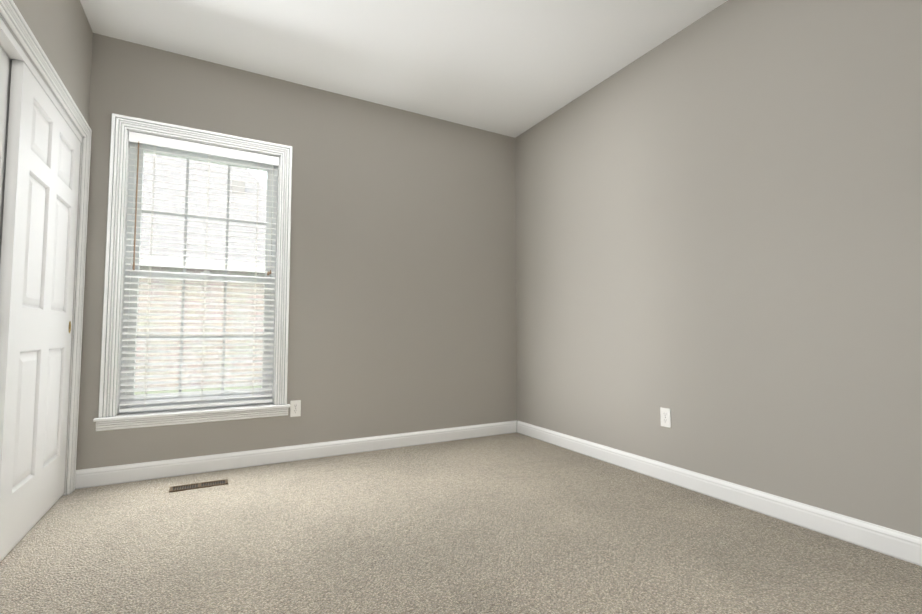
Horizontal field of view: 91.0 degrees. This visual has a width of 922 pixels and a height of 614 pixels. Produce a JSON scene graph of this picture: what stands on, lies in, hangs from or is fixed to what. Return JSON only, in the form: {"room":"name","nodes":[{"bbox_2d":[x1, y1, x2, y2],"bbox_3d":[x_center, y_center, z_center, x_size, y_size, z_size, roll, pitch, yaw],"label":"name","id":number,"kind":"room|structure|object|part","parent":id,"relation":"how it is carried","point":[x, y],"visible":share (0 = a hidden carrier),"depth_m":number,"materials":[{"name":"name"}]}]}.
{"room":"empty bedroom","nodes":[
{"label":"empty bedroom","id":0,"kind":"room"},
{"bbox_2d":[13,0,92,124],"bbox_3d":[-1.437,-0.409,0.987,0.200,2.740,3.800,2,-4,-28],"label":"wall","id":1,"kind":"structure","parent":0,"point":[61,30],"depth_m":2.33,"materials":[{"name":"grey paint"}]},
{"bbox_2d":[0,46,11,261],"bbox_3d":[-1.628,-0.040,1.390,0.035,2.024,0.900,2,-4,-28],"label":"closet door","id":2,"kind":"structure","parent":1,"relation":"in","point":[5,71],"depth_m":1.79,"materials":[{"name":"white wood"}]},
{"bbox_2d":[0,59,80,561],"bbox_3d":[-2.007,0.004,2.173,0.035,2.024,0.900,2,-4,-28],"label":"closet door","id":3,"kind":"structure","parent":1,"relation":"in","point":[38,248],"depth_m":2.03,"materials":[{"name":"white wood"}]},
{"bbox_2d":[0,0,91,495],"bbox_3d":[-1.855,-0.056,1.765,0.222,2.121,1.932,2,-4,-28],"label":"door frame","id":4,"kind":"structure","parent":1,"relation":"in","point":[18,41],"depth_m":2.55,"materials":[{"name":"white wood"}]},
{"bbox_2d":[76,33,516,469],"bbox_3d":[-0.920,-0.267,3.540,3.550,2.740,0.200,2,-4,-28],"label":"wall","id":5,"kind":"structure","parent":0,"point":[402,299],"depth_m":3.48,"materials":[{"name":"grey paint"}]},
{"bbox_2d":[93,404,289,421],"bbox_3d":[-1.687,0.682,2.937,1.095,0.020,0.034,2,-4,-28],"label":"window sill","id":6,"kind":"structure","parent":5,"relation":"attached to","point":[185,413],"depth_m":2.89,"materials":[{"name":"white wood"}]},
{"bbox_2d":[96,113,291,430],"bbox_3d":[-1.734,-0.208,3.072,1.075,1.932,0.208,2,-4,-28],"label":"window","id":7,"kind":"structure","parent":5,"relation":"in","point":[121,125],"depth_m":3.01,"materials":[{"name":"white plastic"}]},
{"bbox_2d":[133,142,138,269],"bbox_3d":[-2.038,-0.637,2.845,0.010,0.817,0.016,2,-4,-28],"label":"wand","id":8,"kind":"object","parent":7,"relation":"hanging from","point":[136,208],"visible":1,"depth_m":2.84,"materials":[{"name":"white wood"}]},
{"bbox_2d":[144,147,155,400],"bbox_3d":[-1.981,-0.213,2.891,0.008,1.684,0.054,2,-4,-28],"label":"cord","id":9,"kind":"object","parent":7,"relation":"hanging from","point":[153,184],"depth_m":2.89,"materials":[{"name":"white fabric"}]},
{"bbox_3d":[-1.691,0.722,2.942,1.075,0.060,0.016,2,-4,-28],"label":"window apron","id":10,"kind":"part","parent":7,"relation":"part of","materials":[{"name":"white wood"}]},
{"bbox_3d":[-1.714,0.646,2.989,0.867,0.020,0.052,2,-4,-28],"label":"window blinds bottom rail","id":11,"kind":"part","parent":7,"relation":"part of","materials":[{"name":"white plastic"}]},
{"bbox_2d":[115,129,280,415],"bbox_3d":[-1.715,-0.209,3.039,0.917,1.800,0.084,2,-4,-28],"label":"lining","id":12,"kind":"object","parent":7,"relation":"attached to","point":[123,276],"visible":0.44,"depth_m":2.87,"materials":[{"name":"white wood"}]},
{"bbox_2d":[119,146,276,405],"bbox_3d":[-1.714,-0.199,3.036,0.867,1.630,0.049,2,-4,-28],"label":"window blind slats","id":13,"kind":"object","parent":7,"relation":"hanging from","point":[191,363],"visible":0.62,"depth_m":2.99,"materials":[{"name":"white plastic"}]},
{"bbox_3d":[-1.749,0.211,3.078,0.827,0.875,0.033,2,-4,-28],"label":"window sash","id":14,"kind":"part","parent":7,"relation":"part of","materials":[{"name":"white wood"}]},
{"bbox_3d":[-1.749,0.203,3.078,0.747,0.782,0.008,2,-4,-28],"label":"lower window sash muntins","id":15,"kind":"part","parent":7,"relation":"part of","materials":[{"name":"white wood"}]},
{"bbox_3d":[-1.749,0.203,3.078,0.755,0.790,0.003,2,-4,-28],"label":"sash glass","id":16,"kind":"part","parent":7,"relation":"part of","materials":[{"name":"clear glass"}]},
{"bbox_3d":[-1.767,-0.621,3.158,0.827,0.875,0.033,2,-4,-28],"label":"window sash","id":17,"kind":"part","parent":7,"relation":"part of","materials":[{"name":"white wood"}]},
{"bbox_3d":[-1.767,-0.620,3.158,0.763,0.805,0.003,2,-4,-28],"label":"sash glass","id":18,"kind":"part","parent":7,"relation":"part of","materials":[{"name":"clear glass"}]},
{"bbox_3d":[-1.767,-0.620,3.158,0.755,0.797,0.008,2,-4,-28],"label":"upper window sash muntins","id":19,"kind":"part","parent":7,"relation":"part of","materials":[{"name":"white wood"}]},
{"bbox_3d":[-1.713,-1.059,3.081,0.881,0.064,0.062,2,-4,-28],"label":"window blinds head rail","id":20,"kind":"part","parent":7,"relation":"part of","materials":[{"name":"white plastic"}]},
{"bbox_2d":[201,160,209,397],"bbox_3d":[-1.711,-0.204,3.038,0.008,1.684,0.054,2,-4,-28],"label":"cord","id":21,"kind":"object","parent":7,"relation":"hanging from","point":[208,160],"depth_m":3.03,"materials":[{"name":"white fabric"}]},
{"bbox_2d":[252,163,272,400],"bbox_3d":[-1.402,-0.197,3.179,0.115,1.684,0.047,0,-3,4],"label":"cord","id":22,"kind":"object","parent":7,"relation":"hanging from","point":[258,163],"depth_m":3.20,"materials":[{"name":"white fabric"}]},
{"bbox_2d":[290,400,300,416],"bbox_3d":[-1.178,0.723,3.226,0.070,0.114,0.007,2,-4,-28],"label":"electrical outlet","id":23,"kind":"object","parent":5,"relation":"attached to","point":[295,408],"visible":1,"depth_m":3.22,"materials":[{"name":"white plastic"}]},
{"bbox_2d":[75,420,516,488],"bbox_3d":[-0.869,1.043,3.373,3.150,0.106,0.013,2,-4,-28],"label":"baseboard","id":24,"kind":"structure","parent":5,"relation":"attached to","point":[103,476],"depth_m":3.13,"materials":[{"name":"white wood"}]},
{"bbox_2d":[80,0,727,137],"bbox_3d":[0.035,-1.782,1.865,3.550,0.100,4.200,2,-4,-28],"label":"ceiling","id":25,"kind":"structure","parent":0,"point":[513,68],"depth_m":2.87,"materials":[{"name":"white paint"}]},
{"bbox_2d":[0,433,921,613],"bbox_3d":[0.035,1.053,1.707,3.550,0.100,4.200,2,-4,-28],"label":"floor","id":26,"kind":"structure","parent":0,"point":[514,523],"depth_m":1.91,"materials":[{"name":"carpet"}]},
{"bbox_2d":[169,479,227,491],"bbox_3d":[-1.544,1.054,2.677,0.300,0.007,0.090,2,-4,-28],"label":"floor air vent","id":27,"kind":"object","parent":26,"relation":"on","point":[198,485],"visible":0.98,"depth_m":2.67,"materials":[{"name":"brown"}]},
{"bbox_2d":[515,0,921,537],"bbox_3d":[1.507,-0.320,2.584,0.200,2.740,3.800,2,-4,-28],"label":"wall","id":28,"kind":"structure","parent":0,"point":[719,231],"depth_m":2.38,"materials":[{"name":"grey paint"}]},
{"bbox_2d":[660,407,670,427],"bbox_3d":[1.253,0.677,2.778,0.007,0.114,0.070,2,-4,-28],"label":"electrical outlet","id":29,"kind":"object","parent":28,"relation":"attached to","point":[665,413],"visible":1,"depth_m":2.77,"materials":[{"name":"white plastic"}]},
{"bbox_2d":[517,421,921,565],"bbox_3d":[1.416,0.992,2.454,0.013,0.106,3.787,2,-4,-28],"label":"baseboard","id":30,"kind":"structure","parent":28,"relation":"attached to","point":[889,542],"depth_m":2.29,"materials":[{"name":"white wood"}]},
{"label":"outside","id":31,"kind":"structure","parent":0,"visible":0},
{"bbox_2d":[134,386,261,394],"bbox_3d":[-15.722,2.786,27.345,80.000,0.200,55.999,2,-4,-28],"label":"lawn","id":32,"kind":"structure","parent":31,"point":[193,390],"depth_m":9.03,"materials":[{"name":"green plant"}]},
{"bbox_2d":[135,266,264,387],"bbox_3d":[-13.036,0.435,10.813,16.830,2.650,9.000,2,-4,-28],"label":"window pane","id":33,"kind":"structure","parent":32,"relation":"on","point":[196,318],"depth_m":9.71,"materials":[{"name":"clear glass"}]},
{"bbox_2d":[140,153,266,263],"bbox_3d":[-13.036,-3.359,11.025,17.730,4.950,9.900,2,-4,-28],"label":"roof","id":34,"kind":"structure","parent":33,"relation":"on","point":[199,201],"depth_m":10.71,"materials":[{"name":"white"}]},
{"bbox_2d":[140,256,264,270],"bbox_3d":[-13.023,-0.813,10.878,17.750,0.170,9.920,2,-4,-28],"label":"fascia","id":35,"kind":"object","parent":34,"relation":"attached to","point":[200,265],"depth_m":9.38,"materials":[{"name":"white"}]},
{"bbox_2d":[232,180,244,194],"bbox_3d":[-5.794,-3.041,11.786,0.300,0.400,0.250,2,-4,-28],"label":"air vent","id":36,"kind":"object","parent":34,"relation":"on","point":[237,183],"depth_m":11.68,"materials":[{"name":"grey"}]}
]}

